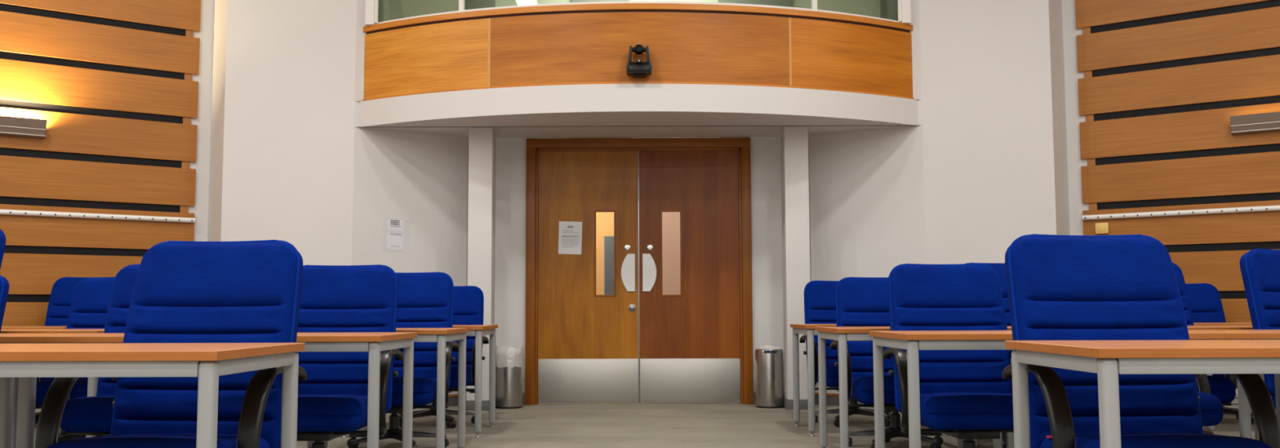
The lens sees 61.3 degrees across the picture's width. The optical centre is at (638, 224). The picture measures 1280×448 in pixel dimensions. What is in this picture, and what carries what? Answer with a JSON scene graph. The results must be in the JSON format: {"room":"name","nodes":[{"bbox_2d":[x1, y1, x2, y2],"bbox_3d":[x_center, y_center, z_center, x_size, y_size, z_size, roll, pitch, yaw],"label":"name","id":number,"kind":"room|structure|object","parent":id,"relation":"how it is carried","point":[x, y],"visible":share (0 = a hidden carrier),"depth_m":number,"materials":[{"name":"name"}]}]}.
{"room":"lecture hall","nodes":[
{"label":"lecture hall","id":0,"kind":"room"},
{"bbox_2d":[188,0,213,241],"bbox_3d":[-5.613,-0.945,8.204,4.498,4.900,0.120,3,-6,-36],"label":"wall","id":1,"kind":"structure","parent":0,"point":[204,78],"depth_m":9.43,"materials":[{"name":"paint"}]},
{"bbox_2d":[0,0,200,326],"bbox_3d":[-5.611,-1.072,8.123,4.367,4.620,0.029,3,-6,-36],"label":"panelling","id":2,"kind":"object","parent":1,"relation":"attached to","point":[113,84],"visible":0.62,"depth_m":8.88,"materials":[{"name":"brown wood"}]},
{"bbox_2d":[0,115,47,138],"bbox_3d":[-4.992,-0.771,8.454,0.620,0.139,0.119,3,-6,-36],"label":"wall light","id":3,"kind":"object","parent":2,"relation":"attached to","point":[9,126],"visible":1,"depth_m":8.52,"materials":[{"name":"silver metal"}]},
{"bbox_2d":[0,208,195,222],"bbox_3d":[-5.576,-0.127,8.024,4.333,0.042,0.048,3,-6,-36],"label":"rail","id":4,"kind":"object","parent":2,"relation":"attached to","point":[13,212],"visible":1,"depth_m":8.82,"materials":[{"name":"white plastic"}]},
{"bbox_2d":[207,0,356,265],"bbox_3d":[-3.093,-0.856,9.400,1.320,4.900,0.600,0,-5,0],"label":"wall","id":5,"kind":"structure","parent":0,"point":[282,140],"depth_m":9.17,"materials":[{"name":"paint"}]},
{"bbox_2d":[351,0,467,394],"bbox_3d":[-2.022,-0.846,9.566,1.042,4.900,0.120,3,-5,-32],"label":"wall","id":6,"kind":"structure","parent":0,"point":[419,180],"depth_m":9.45,"materials":[{"name":"paint"}]},
{"bbox_2d":[386,219,404,249],"bbox_3d":[-2.097,0.091,9.364,0.265,0.309,0.008,3,-5,-32],"label":"notice","id":7,"kind":"object","parent":6,"relation":"attached to","point":[394,240],"visible":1,"depth_m":9.36,"materials":[{"name":"white paper"}]},
{"bbox_2d":[425,394,457,406],"bbox_3d":[-1.981,1.539,9.312,1.037,0.105,0.018,3,-5,-32],"label":"baseboard","id":8,"kind":"structure","parent":6,"relation":"attached to","point":[453,398],"depth_m":9.52,"materials":[{"name":"grey"}]},
{"bbox_2d":[466,128,495,400],"bbox_3d":[-1.356,0.381,9.310,0.205,2.410,0.220,0,-5,0],"label":"column","id":9,"kind":"structure","parent":0,"point":[482,141],"depth_m":9.24,"materials":[{"name":"paint"}]},
{"bbox_2d":[465,400,488,410],"bbox_3d":[-1.353,1.539,9.216,0.229,0.085,0.244,0,-5,0],"label":"baseboard","id":10,"kind":"structure","parent":9,"relation":"attached to","point":[469,405],"depth_m":9.10,"materials":[{"name":"grey metal"}]},
{"bbox_2d":[465,137,526,404],"bbox_3d":[-1.279,0.423,9.838,0.560,2.410,0.140,0,-5,0],"label":"wall","id":11,"kind":"structure","parent":0,"point":[510,153],"depth_m":9.79,"materials":[{"name":"paint"}]},
{"bbox_2d":[522,392,524,404],"bbox_3d":[-1.283,1.566,9.667,0.515,0.105,0.018,0,-5,0],"label":"baseboard","id":12,"kind":"structure","parent":11,"relation":"attached to","point":[522,393],"depth_m":9.66,"materials":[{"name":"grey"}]},
{"bbox_2d":[537,151,638,403],"bbox_3d":[-0.457,0.472,9.793,0.907,2.284,0.081,0,-5,0],"label":"door","id":13,"kind":"structure","parent":11,"relation":"in","point":[588,341],"depth_m":9.77,"materials":[{"name":"brown wood"}]},
{"bbox_2d":[558,221,582,254],"bbox_3d":[-0.622,0.126,9.810,0.210,0.297,0.004,1,-5,0],"label":"paper notice","id":14,"kind":"object","parent":13,"relation":"attached to","point":[570,236],"visible":1,"depth_m":9.81,"materials":[{"name":"white paper"}]},
{"bbox_2d":[524,137,753,404],"bbox_3d":[0.001,0.420,9.815,2.040,2.404,0.166,0,-5,0],"label":"door frame","id":15,"kind":"structure","parent":11,"relation":"attached to","point":[534,145],"depth_m":9.78,"materials":[{"name":"brown wood"}]},
{"bbox_2d":[382,0,879,136],"bbox_3d":[-0.006,-1.957,12.147,6.800,2.280,0.100,0,-5,0],"label":"wall","id":16,"kind":"structure","parent":0,"point":[393,9],"depth_m":12.14,"materials":[{"name":"paint"}]},
{"bbox_2d":[377,0,383,22],"bbox_3d":[-2.961,-1.944,12.077,0.190,2.260,0.040,0,-5,0],"label":"trim","id":17,"kind":"structure","parent":16,"relation":"attached to","point":[380,2],"depth_m":12.09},
{"bbox_2d":[466,0,495,138],"bbox_3d":[-1.771,-1.948,12.077,0.330,2.260,0.040,0,-5,0],"label":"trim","id":18,"kind":"structure","parent":16,"relation":"attached to","point":[470,4],"depth_m":12.10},
{"bbox_2d":[571,0,629,2],"bbox_3d":[-0.431,-1.952,12.077,0.650,2.260,0.040,0,-5,0],"label":"trim","id":19,"kind":"structure","parent":16,"relation":"attached to","point":[572,1],"depth_m":12.10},
{"bbox_2d":[718,0,791,137],"bbox_3d":[1.304,-1.957,12.077,0.820,2.260,0.040,0,-5,0],"label":"trim","id":20,"kind":"structure","parent":16,"relation":"attached to","point":[769,2],"depth_m":12.10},
{"bbox_2d":[880,0,897,21],"bbox_3d":[2.829,-1.962,12.077,0.230,2.260,0.040,0,-5,0],"label":"trim","id":21,"kind":"structure","parent":16,"relation":"attached to","point":[888,8],"depth_m":12.09,"materials":[{"name":"glass"}]},
{"bbox_2d":[595,212,680,294],"bbox_3d":[0.002,0.489,10.700,3.440,2.410,1.590,0,-5,0],"label":"wall","id":22,"kind":"structure","parent":0,"point":[670,220],"depth_m":11.42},
{"bbox_2d":[603,235,613,294],"bbox_3d":[-0.256,0.539,11.371,0.235,0.840,0.045,0,-5,0],"label":"notice board","id":23,"kind":"object","parent":22,"relation":"attached to","point":[608,242],"visible":0.29,"depth_m":11.36,"materials":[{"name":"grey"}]},
{"bbox_2d":[33,403,1254,447],"bbox_3d":[0.003,1.054,2.122,15.400,0.100,20.800,0,-5,0],"label":"floor","id":24,"kind":"structure","parent":0,"point":[540,425],"depth_m":7.65,"materials":[{"name":"grey carpet"}]},
{"bbox_2d":[0,229,6,269],"bbox_3d":[-2.686,0.556,3.747,0.727,1.174,0.693,-1,-5,12],"label":"office chair","id":25,"kind":"object","parent":24,"relation":"on","point":[2,237],"visible":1,"depth_m":4.00,"materials":[{"name":"blue fabric"}]},
{"bbox_2d":[0,275,9,332],"bbox_3d":[-3.669,0.761,5.465,0.727,1.048,0.693,-1,-5,10],"label":"office chair","id":26,"kind":"object","parent":24,"relation":"on","point":[4,283],"visible":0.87,"depth_m":5.70,"materials":[{"name":"blue fabric"}]},
{"bbox_2d":[0,343,13,447],"bbox_3d":[-2.381,0.716,3.025,0.885,0.735,0.700,0,-5,0],"label":"exam table","id":27,"kind":"object","parent":24,"relation":"on","point":[6,384],"visible":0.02,"depth_m":3.34,"materials":[{"name":"grey metal"}]},
{"bbox_2d":[0,333,26,447],"bbox_3d":[-3.336,0.857,4.737,0.885,0.735,0.700,0,-5,1],"label":"exam table","id":28,"kind":"object","parent":24,"relation":"on","point":[15,380],"visible":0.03,"depth_m":5.03,"materials":[{"name":"grey metal"}]},
{"bbox_2d":[0,325,66,433],"bbox_3d":[-4.291,1.088,7.559,0.885,0.735,0.700,0,-5,1],"label":"exam table","id":29,"kind":"object","parent":24,"relation":"on","point":[60,326],"visible":0.06,"depth_m":7.24,"materials":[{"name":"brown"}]},
{"bbox_2d":[0,328,104,437],"bbox_3d":[-3.340,0.969,6.124,0.885,0.735,0.700,0,-5,1],"label":"exam table","id":30,"kind":"object","parent":24,"relation":"on","point":[92,383],"visible":0.02,"depth_m":5.80,"materials":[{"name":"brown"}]},
{"bbox_2d":[0,333,124,343],"bbox_3d":[-2.447,0.854,4.729,0.885,0.735,0.700,0,-5,0],"label":"desk","id":31,"kind":"object","parent":24,"relation":"on","point":[28,338],"visible":0.22,"depth_m":4.41,"materials":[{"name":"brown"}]},
{"bbox_2d":[35,278,115,442],"bbox_3d":[-3.347,0.857,6.729,0.727,1.058,0.693,0,-5,-4],"label":"office chair","id":32,"kind":"object","parent":24,"relation":"on","point":[91,299],"visible":0.16,"depth_m":6.92,"materials":[{"name":"blue fabric"}]},
{"bbox_2d":[35,276,115,423],"bbox_3d":[-4.275,0.949,8.166,0.727,1.113,0.693,0,-5,-3],"label":"office chair","id":33,"kind":"object","parent":24,"relation":"on","point":[62,291],"visible":0.08,"depth_m":8.38,"materials":[{"name":"blue fabric"}]},
{"bbox_2d":[60,264,139,435],"bbox_3d":[-2.404,0.726,5.284,0.727,1.082,0.693,0,-5,-1],"label":"office chair","id":34,"kind":"object","parent":24,"relation":"on","point":[86,415],"visible":0.25,"depth_m":5.12,"materials":[{"name":"blue fabric"}]},
{"bbox_2d":[0,342,305,447],"bbox_3d":[-1.492,0.713,3.020,0.885,0.735,0.700,0,-5,0],"label":"exam table","id":35,"kind":"object","parent":24,"relation":"on","point":[207,362],"visible":1,"depth_m":2.72,"materials":[{"name":"brown wood"}]},
{"bbox_2d":[35,240,306,447],"bbox_3d":[-1.459,0.573,3.421,0.727,1.080,0.693,-1,-5,6],"label":"office chair","id":36,"kind":"object","parent":24,"relation":"on","point":[184,291],"visible":0.7,"depth_m":3.60,"materials":[{"name":"blue fabric"}]},
{"bbox_2d":[307,440,314,447],"bbox_3d":[-2.351,0.965,6.111,0.885,0.735,0.700,0,-5,1],"label":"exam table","id":37,"kind":"object","parent":24,"relation":"on","point":[309,442],"visible":0.07,"depth_m":6.38,"materials":[{"name":"grey metal"}]},
{"bbox_2d":[297,264,403,447],"bbox_3d":[-1.535,0.726,5.283,0.727,1.076,0.693,0,-5,2],"label":"office chair","id":38,"kind":"object","parent":24,"relation":"on","point":[333,399],"visible":0.55,"depth_m":5.43,"materials":[{"name":"blue fabric"}]},
{"bbox_2d":[296,332,417,447],"bbox_3d":[-1.488,0.850,4.721,0.885,0.735,0.700,0,-5,0],"label":"exam table","id":39,"kind":"object","parent":24,"relation":"on","point":[373,343],"visible":0.59,"depth_m":4.41,"materials":[{"name":"grey metal"}]},
{"bbox_2d":[322,328,469,447],"bbox_3d":[-1.462,0.962,6.099,0.885,0.735,0.700,0,-5,1],"label":"exam table","id":40,"kind":"object","parent":24,"relation":"on","point":[441,335],"visible":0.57,"depth_m":5.79,"materials":[{"name":"grey metal"}]},
{"bbox_2d":[346,271,458,447],"bbox_3d":[-1.481,0.831,6.659,0.727,1.088,0.693,0,-5,2],"label":"office chair","id":41,"kind":"object","parent":24,"relation":"on","point":[424,300],"visible":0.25,"depth_m":6.80,"materials":[{"name":"blue fabric"}]},
{"bbox_2d":[356,324,497,437],"bbox_3d":[-1.474,1.077,7.524,0.885,0.735,0.700,0,-5,1],"label":"exam table","id":42,"kind":"object","parent":24,"relation":"on","point":[477,331],"visible":0.45,"depth_m":7.21,"materials":[{"name":"grey metal"}]},
{"bbox_2d":[398,285,488,428],"bbox_3d":[-1.494,0.974,8.083,0.727,1.033,0.693,0,-5,3],"label":"office chair","id":43,"kind":"object","parent":24,"relation":"on","point":[468,300],"visible":0.2,"depth_m":8.22,"materials":[{"name":"blue fabric"}]},
{"bbox_2d":[495,345,524,408],"bbox_3d":[-1.131,1.327,9.394,0.266,0.536,0.267,0,-5,0],"label":"waste bin","id":44,"kind":"object","parent":24,"relation":"on","point":[509,361],"visible":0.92,"depth_m":9.29,"materials":[{"name":"silver metal"}]},
{"bbox_2d":[755,345,783,408],"bbox_3d":[1.134,1.322,9.363,0.244,0.527,0.245,0,-5,0],"label":"waste bin","id":45,"kind":"object","parent":24,"relation":"on","point":[769,360],"visible":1,"depth_m":9.26,"materials":[{"name":"silver metal"}]},
{"bbox_2d":[790,324,836,436],"bbox_3d":[1.555,1.068,7.524,0.885,0.735,0.700,0,-5,-1],"label":"exam table","id":46,"kind":"object","parent":24,"relation":"on","point":[809,330],"visible":0.38,"depth_m":7.21,"materials":[{"name":"grey metal"}]},
{"bbox_2d":[799,280,891,427],"bbox_3d":[1.588,0.948,8.085,0.727,1.066,0.693,0,-5,-4],"label":"office chair","id":47,"kind":"object","parent":24,"relation":"on","point":[820,296],"visible":0.21,"depth_m":8.25,"materials":[{"name":"blue fabric"}]},
{"bbox_2d":[830,276,943,447],"bbox_3d":[1.562,0.842,6.658,0.727,1.048,0.693,0,-5,-1],"label":"office chair","id":48,"kind":"object","parent":24,"relation":"on","point":[860,301],"visible":0.32,"depth_m":6.79,"materials":[{"name":"blue fabric"}]},
{"bbox_2d":[815,326,1002,447],"bbox_3d":[1.503,0.952,6.096,0.885,0.735,0.700,0,-5,0],"label":"exam table","id":49,"kind":"object","parent":24,"relation":"on","point":[842,334],"visible":0.54,"depth_m":5.79,"materials":[{"name":"grey metal"}]},
{"bbox_2d":[869,330,1013,447],"bbox_3d":[1.532,0.841,4.720,0.885,0.735,0.700,0,-5,0],"label":"exam table","id":50,"kind":"object","parent":24,"relation":"on","point":[913,341],"visible":0.47,"depth_m":4.41,"materials":[{"name":"grey metal"}]},
{"bbox_2d":[883,263,1013,447],"bbox_3d":[1.587,0.718,5.283,0.727,1.073,0.693,0,-5,-2],"label":"office chair","id":51,"kind":"object","parent":24,"relation":"on","point":[964,394],"visible":0.72,"depth_m":5.42,"materials":[{"name":"blue fabric"}]},
{"bbox_2d":[966,262,1011,447],"bbox_3d":[2.339,0.795,6.661,0.727,1.138,0.693,0,-5,0],"label":"office chair","id":52,"kind":"object","parent":24,"relation":"on","point":[999,268],"visible":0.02,"depth_m":6.90,"materials":[{"name":"blue fabric"}]},
{"bbox_2d":[973,326,1014,447],"bbox_3d":[2.392,0.950,6.102,0.885,0.735,0.700,0,-5,0],"label":"exam table","id":53,"kind":"object","parent":24,"relation":"on","point":[1009,436],"visible":0.02,"depth_m":5.75,"materials":[{"name":"grey metal"}]},
{"bbox_2d":[1002,234,1279,447],"bbox_3d":[1.557,0.556,3.381,0.727,1.089,0.693,0,-5,-5],"label":"office chair","id":54,"kind":"object","parent":24,"relation":"on","point":[1060,287],"visible":0.77,"depth_m":3.56,"materials":[{"name":"blue fabric"}]},
{"bbox_2d":[1004,339,1279,447],"bbox_3d":[1.595,0.703,3.018,0.885,0.735,0.700,0,-5,0],"label":"exam table","id":55,"kind":"object","parent":24,"relation":"on","point":[1108,359],"visible":1,"depth_m":2.72,"materials":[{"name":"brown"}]},
{"bbox_2d":[1193,324,1204,430],"bbox_3d":[3.333,1.064,7.545,0.885,0.735,0.700,0,-5,-1],"label":"exam table","id":56,"kind":"object","parent":24,"relation":"on","point":[1193,324],"visible":0.03,"depth_m":7.23,"materials":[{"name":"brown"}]},
{"bbox_2d":[1172,262,1236,434],"bbox_3d":[3.238,0.788,6.662,0.727,1.145,0.693,0,-5,-3],"label":"office chair","id":57,"kind":"object","parent":24,"relation":"on","point":[1223,388],"visible":0.11,"depth_m":6.44,"materials":[{"name":"blue fabric"}]},
{"bbox_2d":[1195,373,1222,426],"bbox_3d":[2.410,0.721,5.316,0.727,1.068,0.693,2,-5,-24],"label":"office chair","id":58,"kind":"object","parent":24,"relation":"on","point":[1211,406],"visible":0.07,"depth_m":5.08,"materials":[{"name":"blue fabric"}]},
{"bbox_2d":[1185,283,1254,424],"bbox_3d":[4.257,0.960,8.162,0.727,1.038,0.693,0,-5,0],"label":"office chair","id":59,"kind":"object","parent":24,"relation":"on","point":[1205,300],"visible":0.07,"depth_m":8.39,"materials":[{"name":"blue fabric"}]},
{"bbox_2d":[1186,325,1253,329],"bbox_3d":[3.281,0.948,6.108,0.885,0.735,0.700,0,-5,0],"label":"exam table","id":60,"kind":"object","parent":24,"relation":"on","point":[1189,327],"visible":0.02,"depth_m":5.79,"materials":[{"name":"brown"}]},
{"bbox_2d":[1187,329,1279,438],"bbox_3d":[2.421,0.839,4.724,0.885,0.735,0.700,0,-5,0],"label":"exam table","id":61,"kind":"object","parent":24,"relation":"on","point":[1244,408],"visible":0.3,"depth_m":4.64,"materials":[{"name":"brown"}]},
{"bbox_2d":[1193,322,1276,431],"bbox_3d":[4.222,1.062,7.556,0.885,0.735,0.700,0,-5,-1],"label":"exam table","id":62,"kind":"object","parent":24,"relation":"on","point":[1210,428],"visible":0.18,"depth_m":7.23,"materials":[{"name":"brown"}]},
{"bbox_2d":[1239,248,1279,408],"bbox_3d":[3.512,0.686,5.432,0.727,1.150,0.693,1,-5,-12],"label":"office chair","id":63,"kind":"object","parent":24,"relation":"on","point":[1260,268],"visible":0.57,"depth_m":5.61,"materials":[{"name":"blue fabric"}]},
{"bbox_2d":[1253,329,1279,439],"bbox_3d":[3.310,0.837,4.729,0.885,0.735,0.700,0,-5,0],"label":"exam table","id":64,"kind":"object","parent":24,"relation":"on","point":[1261,375],"visible":0.02,"depth_m":5.03,"materials":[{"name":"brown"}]},
{"bbox_2d":[750,137,811,404],"bbox_3d":[1.281,0.415,9.838,0.560,2.410,0.140,0,-5,0],"label":"wall","id":65,"kind":"structure","parent":0,"point":[765,152],"depth_m":9.79,"materials":[{"name":"paint"}]},
{"bbox_2d":[637,151,740,403],"bbox_3d":[0.454,0.470,9.802,0.918,2.284,0.064,0,-5,0],"label":"door","id":66,"kind":"structure","parent":65,"relation":"in","point":[689,342],"depth_m":9.78,"materials":[{"name":"red wood"}]},
{"bbox_2d":[754,391,784,404],"bbox_3d":[1.292,1.558,9.667,0.515,0.105,0.018,0,-5,0],"label":"baseboard","id":67,"kind":"structure","parent":65,"relation":"attached to","point":[754,392],"depth_m":9.66,"materials":[{"name":"grey"}]},
{"bbox_2d":[781,126,810,399],"bbox_3d":[1.359,0.372,9.310,0.205,2.410,0.220,0,-5,0],"label":"column","id":68,"kind":"structure","parent":0,"point":[794,140],"depth_m":9.23,"materials":[{"name":"paint"}]},
{"bbox_2d":[783,397,808,409],"bbox_3d":[1.362,1.531,9.216,0.229,0.085,0.244,0,-5,0],"label":"baseboard","id":69,"kind":"structure","parent":68,"relation":"attached to","point":[788,403],"depth_m":9.10,"materials":[{"name":"grey metal"}]},
{"bbox_2d":[808,0,925,393],"bbox_3d":[2.017,-0.858,9.566,1.042,4.900,0.120,-3,-5,32],"label":"wall","id":70,"kind":"structure","parent":0,"point":[867,210],"depth_m":9.44,"materials":[{"name":"paint"}]},
{"bbox_2d":[814,392,862,405],"bbox_3d":[1.990,1.527,9.312,1.037,0.105,0.018,-3,-5,32],"label":"baseboard","id":71,"kind":"structure","parent":70,"relation":"attached to","point":[833,399],"depth_m":9.49,"materials":[{"name":"grey"}]},
{"bbox_2d":[919,0,1070,264],"bbox_3d":[3.087,-0.874,9.400,1.320,4.900,0.600,0,-5,0],"label":"wall","id":72,"kind":"structure","parent":0,"point":[995,158],"depth_m":9.17,"materials":[{"name":"paint"}]},
{"bbox_2d":[357,3,918,137],"bbox_3d":[-0.004,-1.279,9.247,4.850,0.880,1.308,0,-5,0],"label":"balcony","id":73,"kind":"object","parent":72,"relation":"on","point":[558,71],"visible":0.98,"depth_m":8.80,"materials":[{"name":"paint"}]},
{"bbox_2d":[364,0,911,26],"bbox_3d":[-0.007,-2.428,9.115,4.690,1.390,0.700,0,-5,0],"label":"window","id":74,"kind":"structure","parent":73,"relation":"on","point":[371,6],"depth_m":9.01,"materials":[{"name":"clear glass"}]},
{"bbox_2d":[626,44,651,77],"bbox_3d":[0.003,-1.300,8.553,0.198,0.254,0.150,0,-5,0],"label":"camera","id":75,"kind":"object","parent":73,"relation":"attached to","point":[638,68],"visible":1,"depth_m":8.50,"materials":[{"name":"black plastic"}]},
{"bbox_2d":[1062,0,1088,235],"bbox_3d":[5.607,-0.979,8.204,4.498,4.900,0.120,-3,-6,36],"label":"wall","id":76,"kind":"structure","parent":0,"point":[1070,32],"depth_m":9.43,"materials":[{"name":"paint"}]},
{"bbox_2d":[1075,0,1279,322],"bbox_3d":[5.604,-1.106,8.123,4.367,4.620,0.031,-3,-6,36],"label":"panelling","id":77,"kind":"object","parent":76,"relation":"attached to","point":[1163,81],"visible":0.65,"depth_m":8.88,"materials":[{"name":"brown wood"}]},
{"bbox_2d":[1095,222,1109,234],"bbox_3d":[3.945,0.036,9.193,0.104,0.092,0.034,-3,-6,36],"label":"switch box","id":78,"kind":"object","parent":77,"relation":"attached to","point":[1100,228],"visible":1,"depth_m":9.18,"materials":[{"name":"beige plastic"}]},
{"bbox_2d":[1081,204,1279,220],"bbox_3d":[5.575,-0.161,8.024,4.333,0.042,0.045,-3,-6,36],"label":"rail","id":79,"kind":"object","parent":77,"relation":"attached to","point":[1265,208],"visible":1,"depth_m":8.81,"materials":[{"name":"white plastic"}]},
{"bbox_2d":[1229,111,1279,135],"bbox_3d":[4.987,-0.801,8.454,0.620,0.139,0.119,-3,-6,36],"label":"wall light","id":80,"kind":"object","parent":77,"relation":"attached to","point":[1264,122],"visible":1,"depth_m":8.51,"materials":[{"name":"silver metal"}]},
{"bbox_2d":[1222,388,1252,415],"bbox_3d":[5.664,1.348,7.851,4.037,0.205,0.085,-3,-6,36],"label":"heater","id":81,"kind":"object","parent":76,"relation":"attached to","point":[1234,403],"visible":0.02,"depth_m":8.50,"materials":[{"name":"white metal"}]},
{"bbox_3d":[-0.012,-3.929,2.525,15.400,0.100,20.800,0,-5,0],"label":"ceiling","id":82,"kind":"structure","parent":0,"visible":0},
{"bbox_2d":[515,0,537,5],"bbox_3d":[-1.128,-2.706,10.753,0.200,1.005,1.140,0,-5,0],"label":"fluorescent light","id":83,"kind":"object","parent":82,"relation":"hanging from","point":[519,2],"visible":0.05,"depth_m":10.75,"materials":[{"name":"white"}]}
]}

